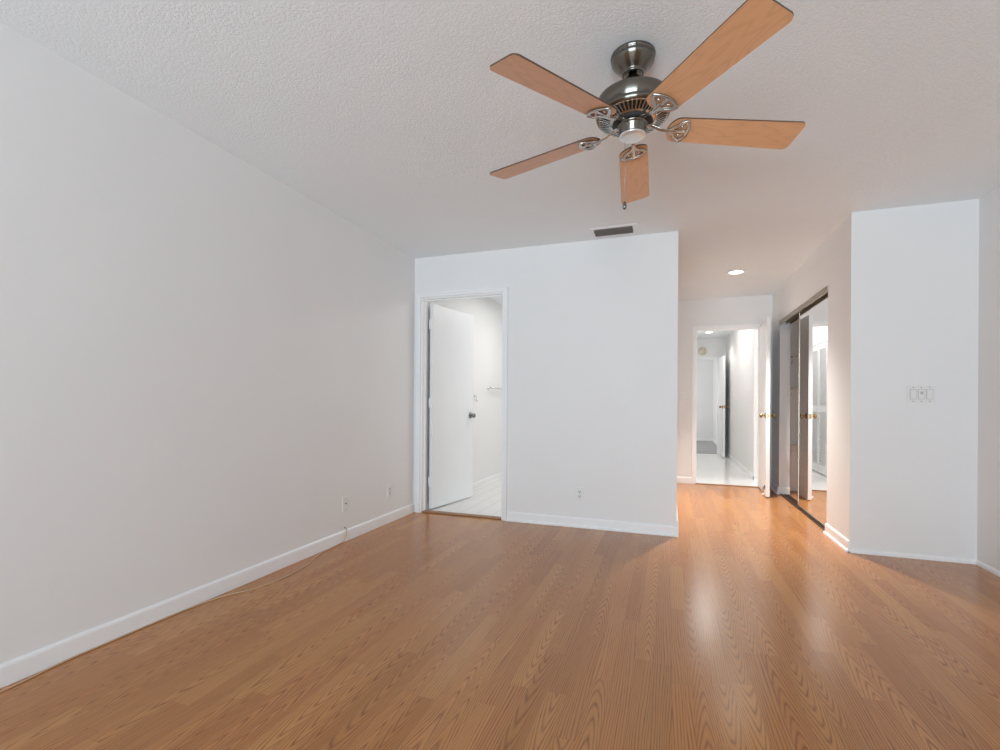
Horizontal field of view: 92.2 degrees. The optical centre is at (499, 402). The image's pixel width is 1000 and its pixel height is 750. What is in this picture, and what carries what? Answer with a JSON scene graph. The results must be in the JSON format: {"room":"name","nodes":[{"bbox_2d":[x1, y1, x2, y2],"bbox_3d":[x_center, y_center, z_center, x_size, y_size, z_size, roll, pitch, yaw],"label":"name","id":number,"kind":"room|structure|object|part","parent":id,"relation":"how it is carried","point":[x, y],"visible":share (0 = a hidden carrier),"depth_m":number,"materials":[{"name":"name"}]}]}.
{"room":"empty bedroom","nodes":[
{"label":"empty bedroom","id":0,"kind":"room"},
{"bbox_2d":[0,22,414,663],"bbox_3d":[-2.163,-0.174,0.998,0.110,2.440,7.750,0,0,19],"label":"wall","id":1,"kind":"structure","parent":0,"point":[201,357],"depth_m":2.33,"materials":[{"name":"paint"}]},
{"bbox_2d":[0,503,413,688],"bbox_3d":[-2.112,1.004,0.977,0.013,0.084,7.748,0,0,19],"label":"baseboard","id":2,"kind":"structure","parent":1,"relation":"attached to","point":[12,671],"depth_m":2.34,"materials":[{"name":"paint"}]},
{"bbox_2d":[342,496,348,512],"bbox_3d":[-1.170,0.771,3.654,0.014,0.116,0.072,0,0,19],"label":"cable jack","id":3,"kind":"object","parent":1,"relation":"attached to","point":[345,500],"visible":1,"depth_m":3.65,"materials":[{"name":"beige plastic"}]},
{"bbox_2d":[387,484,391,497],"bbox_3d":[-0.971,0.780,4.231,0.009,0.116,0.072,0,0,19],"label":"power outlet","id":4,"kind":"object","parent":1,"relation":"attached to","point":[389,487],"visible":1,"depth_m":4.22,"materials":[{"name":"beige plastic"}]},
{"bbox_2d":[427,298,502,501],"bbox_3d":[-0.251,-0.162,6.241,0.110,2.440,3.190,0,0,19],"label":"wall","id":5,"kind":"structure","parent":0,"point":[487,423],"depth_m":6.24,"materials":[{"name":"paint"}]},
{"bbox_2d":[428,303,475,508],"bbox_3d":[-0.492,0.036,5.028,0.159,2.005,0.759,0,0,29],"label":"door","id":6,"kind":"structure","parent":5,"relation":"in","point":[450,479],"depth_m":4.96,"materials":[{"name":"paint"}]},
{"bbox_3d":[-0.300,0.143,5.273,0.062,0.064,0.064,0,0,29],"label":"knob","id":7,"kind":"part","parent":6,"relation":"part of","materials":[{"name":"silver metal"}]},
{"bbox_2d":[427,472,500,508],"bbox_3d":[-0.219,1.024,6.174,0.010,0.070,3.090,0,0,19],"label":"baseboard","id":8,"kind":"structure","parent":5,"relation":"attached to","point":[498,475],"depth_m":6.25,"materials":[{"name":"paint"}]},
{"bbox_2d":[0,441,999,749],"bbox_3d":[1.828,1.126,5.238,4.847,0.132,18.620,0,0,19],"label":"floor","id":9,"kind":"structure","parent":0,"point":[749,627],"depth_m":2.06,"materials":[{"name":"brown wood"}]},
{"bbox_2d":[0,527,346,692],"bbox_3d":[-1.487,0.996,2.543,0.156,0.111,2.319,0,0,19],"label":"cable","id":10,"kind":"object","parent":9,"relation":"on","point":[344,527],"visible":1,"depth_m":2.26,"materials":[{"name":"plastic"}]},
{"bbox_2d":[780,493,824,530],"bbox_3d":[3.031,1.073,4.791,0.082,0.012,1.814,0,0,19],"label":"closet track","id":11,"kind":"object","parent":9,"relation":"on","point":[788,497],"visible":0.45,"depth_m":4.97,"materials":[{"name":"grey metal"}]},
{"bbox_2d":[0,0,999,338],"bbox_3d":[1.854,-1.418,5.256,5.000,0.100,18.660,0,0,19],"label":"ceiling","id":12,"kind":"structure","parent":0,"point":[393,117],"depth_m":2.24,"materials":[{"name":"white paint"}]},
{"bbox_2d":[589,223,637,236],"bbox_3d":[0.904,-1.364,3.835,0.364,0.020,0.180,0,0,19],"label":"ceiling vent","id":13,"kind":"object","parent":12,"relation":"in","point":[629,228],"visible":1,"depth_m":3.81,"materials":[{"name":"metal"}]},
{"bbox_2d":[490,0,804,209],"bbox_3d":[0.533,-1.076,1.951,1.287,0.601,1.245,0,0,19],"label":"ceiling fan","id":14,"kind":"object","parent":12,"relation":"hanging from","point":[635,106],"visible":1,"depth_m":1.81,"materials":[{"name":"brown wood"}]},
{"bbox_3d":[0.197,-1.081,2.139,0.522,0.006,0.143,-2,11,35],"label":"blade","id":15,"kind":"part","parent":14,"relation":"part of","materials":[{"name":"brown wood"}]},
{"bbox_3d":[0.208,-1.081,1.669,0.522,0.006,0.143,-2,13,-37],"label":"blade","id":16,"kind":"part","parent":14,"relation":"part of","materials":[{"name":"brown wood"}]},
{"bbox_3d":[0.641,-1.078,2.294,0.143,0.006,0.522,-12,-5,16],"label":"blade","id":17,"kind":"part","parent":14,"relation":"part of","materials":[{"name":"brown wood"}]},
{"bbox_3d":[0.658,-1.078,1.534,0.143,0.006,0.522,13,-2,-19],"label":"blade","id":18,"kind":"part","parent":14,"relation":"part of","materials":[{"name":"brown wood"}]},
{"bbox_3d":[0.926,-1.077,1.921,0.522,0.006,0.143,2,-12,-1],"label":"blade","id":19,"kind":"part","parent":14,"relation":"part of","materials":[{"name":"brown wood"}]},
{"bbox_2d":[727,270,744,274],"bbox_3d":[2.472,-1.361,5.039,0.176,0.007,0.176,0,0,19],"label":"recessed light","id":20,"kind":"object","parent":12,"relation":"in","point":[734,272],"visible":1,"depth_m":5.04,"materials":[{"name":"paint"}]},
{"bbox_2d":[413,199,978,559],"bbox_3d":[1.202,-0.152,3.977,4.485,2.440,0.120,0,0,19],"label":"wall","id":21,"kind":"structure","parent":0,"point":[593,324],"depth_m":3.87,"materials":[{"name":"paint"}]},
{"bbox_2d":[415,287,507,520],"bbox_3d":[-0.350,0.010,4.515,0.919,2.095,0.131,0,0,19],"label":"trim","id":22,"kind":"structure","parent":21,"relation":"attached to","point":[422,298],"depth_m":4.60,"materials":[{"name":"paint"}]},
{"bbox_2d":[422,510,500,519],"bbox_3d":[-0.358,1.052,4.511,0.811,0.012,0.071,0,0,19],"label":"trim","id":23,"kind":"structure","parent":21,"relation":"attached to","point":[424,511],"depth_m":4.49,"materials":[{"name":"brown wood"}]},
{"bbox_2d":[575,487,583,500],"bbox_3d":[0.679,0.781,4.101,0.072,0.116,0.009,0,0,19],"label":"power outlet","id":24,"kind":"object","parent":21,"relation":"attached to","point":[579,491],"visible":1,"depth_m":4.10,"materials":[{"name":"beige plastic"}]},
{"bbox_2d":[506,511,678,536],"bbox_3d":[0.741,1.024,4.070,1.442,0.082,0.025,0,0,19],"label":"baseboard","id":25,"kind":"structure","parent":21,"relation":"attached to","point":[588,523],"depth_m":4.05,"materials":[{"name":"paint"}]},
{"bbox_2d":[850,548,976,563],"bbox_3d":[2.839,1.063,3.329,0.732,0.030,0.012,0,0,19],"label":"baseboard","id":26,"kind":"structure","parent":21,"relation":"attached to","point":[858,551],"depth_m":3.32,"materials":[{"name":"paint"}]},
{"bbox_2d":[907,386,935,402],"bbox_3d":[2.899,-0.055,3.308,0.164,0.117,0.018,0,0,19],"label":"switch plate","id":27,"kind":"object","parent":21,"relation":"attached to","point":[915,394],"visible":1,"depth_m":3.31,"materials":[{"name":"beige plastic"}]},
{"bbox_2d":[696,361,712,438],"bbox_3d":[4.796,-0.129,14.007,2.770,2.440,0.110,0,0,19],"label":"wall","id":28,"kind":"structure","parent":0,"point":[704,368],"depth_m":13.60,"materials":[{"name":"paint"}]},
{"bbox_2d":[696,438,711,440],"bbox_3d":[4.711,1.050,13.970,2.648,0.080,0.012,0,0,19],"label":"baseboard","id":29,"kind":"structure","parent":28,"relation":"attached to","point":[697,439],"depth_m":13.60,"materials":[{"name":"paint"}]},
{"bbox_2d":[697,338,725,437],"bbox_3d":[3.571,-0.137,10.516,2.770,2.440,0.110,0,0,19],"label":"wall","id":30,"kind":"structure","parent":0,"point":[716,347],"depth_m":10.12,"materials":[{"name":"paint"}]},
{"bbox_2d":[698,347,706,354],"bbox_3d":[4.290,-1.088,10.183,0.176,0.176,0.046,0,0,19],"label":"smoke detector","id":31,"kind":"object","parent":30,"relation":"attached to","point":[702,351],"visible":1,"depth_m":10.17,"materials":[{"name":"plastic"}]},
{"bbox_2d":[697,357,720,453],"bbox_3d":[4.234,0.065,10.272,0.875,2.045,0.131,0,0,19],"label":"trim","id":32,"kind":"structure","parent":30,"relation":"attached to","point":[698,358],"depth_m":10.15,"materials":[{"name":"paint"}]},
{"bbox_2d":[677,295,772,481],"bbox_3d":[3.413,-0.138,6.136,2.466,2.440,0.110,0,0,19],"label":"wall","id":33,"kind":"structure","parent":0,"point":[746,309],"depth_m":6.38,"materials":[{"name":"paint"}]},
{"bbox_2d":[680,393,685,401],"bbox_3d":[2.435,-0.064,6.412,0.072,0.118,0.018,0,0,19],"label":"switch plate","id":34,"kind":"object","parent":33,"relation":"attached to","point":[682,395],"visible":1,"depth_m":6.41,"materials":[{"name":"beige plastic"}]},
{"bbox_2d":[677,477,691,483],"bbox_3d":[2.439,1.035,6.410,0.214,0.082,0.013,0,0,19],"label":"baseboard","id":35,"kind":"structure","parent":33,"relation":"attached to","point":[688,480],"depth_m":6.40,"materials":[{"name":"paint"}]},
{"bbox_2d":[692,324,760,486],"bbox_3d":[2.961,0.040,6.284,0.843,2.079,0.131,0,0,19],"label":"trim","id":36,"kind":"structure","parent":33,"relation":"attached to","point":[696,329],"depth_m":6.36,"materials":[{"name":"paint"}]},
{"bbox_2d":[696,483,757,486],"bbox_3d":[2.943,1.075,6.253,0.747,0.008,0.045,0,0,19],"label":"trim","id":37,"kind":"structure","parent":33,"relation":"attached to","point":[696,483],"depth_m":6.23,"materials":[{"name":"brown wood"}]},
{"bbox_2d":[758,317,775,496],"bbox_3d":[3.166,0.052,5.760,0.164,2.033,0.749,0,0,23],"label":"door","id":38,"kind":"structure","parent":33,"relation":"in","point":[765,415],"depth_m":5.53,"materials":[{"name":"paint"}]},
{"bbox_2d":[712,329,757,474],"bbox_3d":[4.813,-0.129,10.101,0.150,2.440,7.250,0,0,19],"label":"wall","id":39,"kind":"structure","parent":0,"point":[741,345],"depth_m":7.88,"materials":[{"name":"paint"}]},
{"bbox_2d":[717,356,727,457],"bbox_3d":[4.463,0.081,9.699,0.159,1.975,0.814,0,0,18],"label":"door","id":40,"kind":"structure","parent":39,"relation":"in","point":[721,406],"depth_m":9.55,"materials":[{"name":"paint"}]},
{"bbox_2d":[725,451,753,478],"bbox_3d":[4.116,1.049,8.377,0.010,0.075,3.560,0,0,19],"label":"baseboard","id":41,"kind":"structure","parent":39,"relation":"attached to","point":[729,456],"depth_m":7.86,"materials":[{"name":"paint"}]},
{"bbox_2d":[790,319,798,490],"bbox_3d":[3.807,-0.136,5.879,0.612,2.440,0.115,0,0,19],"label":"wall","id":42,"kind":"structure","parent":0,"point":[794,367],"depth_m":5.89,"materials":[{"name":"paint"}]},
{"bbox_2d":[790,444,797,452],"bbox_3d":[3.761,0.568,5.742,0.580,0.113,0.169,0,0,19],"label":"closet shelf","id":43,"kind":"object","parent":42,"relation":"attached to","point":[791,445],"visible":0.25,"depth_m":5.83,"materials":[{"name":"paint"}]},
{"bbox_2d":[790,387,797,396],"bbox_3d":[3.765,-0.127,5.742,0.580,0.113,0.169,0,0,19],"label":"closet shelf","id":44,"kind":"object","parent":42,"relation":"attached to","point":[791,388],"visible":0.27,"depth_m":5.79,"materials":[{"name":"paint"}]},
{"bbox_2d":[790,354,798,364],"bbox_3d":[3.768,-0.517,5.742,0.580,0.113,0.169,0,0,19],"label":"closet shelf","id":45,"kind":"object","parent":42,"relation":"attached to","point":[791,355],"visible":0.27,"depth_m":5.79,"materials":[{"name":"paint"}]},
{"bbox_2d":[772,219,845,535],"bbox_3d":[3.044,-0.141,4.795,0.110,2.440,2.665,0,0,19],"label":"wall","id":46,"kind":"structure","parent":0,"point":[826,266],"depth_m":3.94,"materials":[{"name":"paint"}]},
{"bbox_2d":[770,481,777,493],"bbox_3d":[3.345,1.039,5.877,0.025,0.085,0.419,0,0,19],"label":"baseboard","id":47,"kind":"structure","parent":46,"relation":"attached to","point":[773,487],"depth_m":5.84,"materials":[{"name":"paint"}]},
{"bbox_2d":[778,487,789,494],"bbox_3d":[3.327,1.039,5.642,0.122,0.085,0.013,0,0,19],"label":"baseboard","id":48,"kind":"structure","parent":46,"relation":"attached to","point":[783,490],"depth_m":5.64,"materials":[{"name":"paint"}]},
{"bbox_2d":[779,286,827,324],"bbox_3d":[3.040,-0.934,4.793,0.115,0.047,1.814,0,0,19],"label":"closet track","id":49,"kind":"object","parent":46,"relation":"attached to","point":[793,316],"visible":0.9,"depth_m":4.79,"materials":[{"name":"brown metal"}]},
{"bbox_2d":[798,292,827,526],"bbox_3d":[2.908,0.057,4.449,0.026,2.016,1.078,0,0,19],"label":"mirrored closet door","id":50,"kind":"structure","parent":49,"relation":"hanging from","point":[813,319],"depth_m":4.44,"materials":[{"name":"mirror"}]},
{"bbox_2d":[823,523,849,552],"bbox_3d":[2.581,1.034,3.701,0.025,0.085,0.542,0,0,19],"label":"baseboard","id":51,"kind":"structure","parent":46,"relation":"attached to","point":[831,533],"depth_m":3.66,"materials":[{"name":"paint"}]},
{"bbox_2d":[977,186,999,570],"bbox_3d":[1.964,-0.147,-0.456,0.110,2.440,7.740,0,0,19],"label":"wall","id":52,"kind":"structure","parent":0,"point":[988,489],"depth_m":3.10,"materials":[{"name":"paint"}]},
{"bbox_2d":[976,560,999,576],"bbox_3d":[1.897,1.057,-0.441,0.012,0.030,7.728,0,0,19],"label":"baseboard","id":53,"kind":"structure","parent":52,"relation":"attached to","point":[979,563],"depth_m":3.09,"materials":[{"name":"paint"}]}
]}

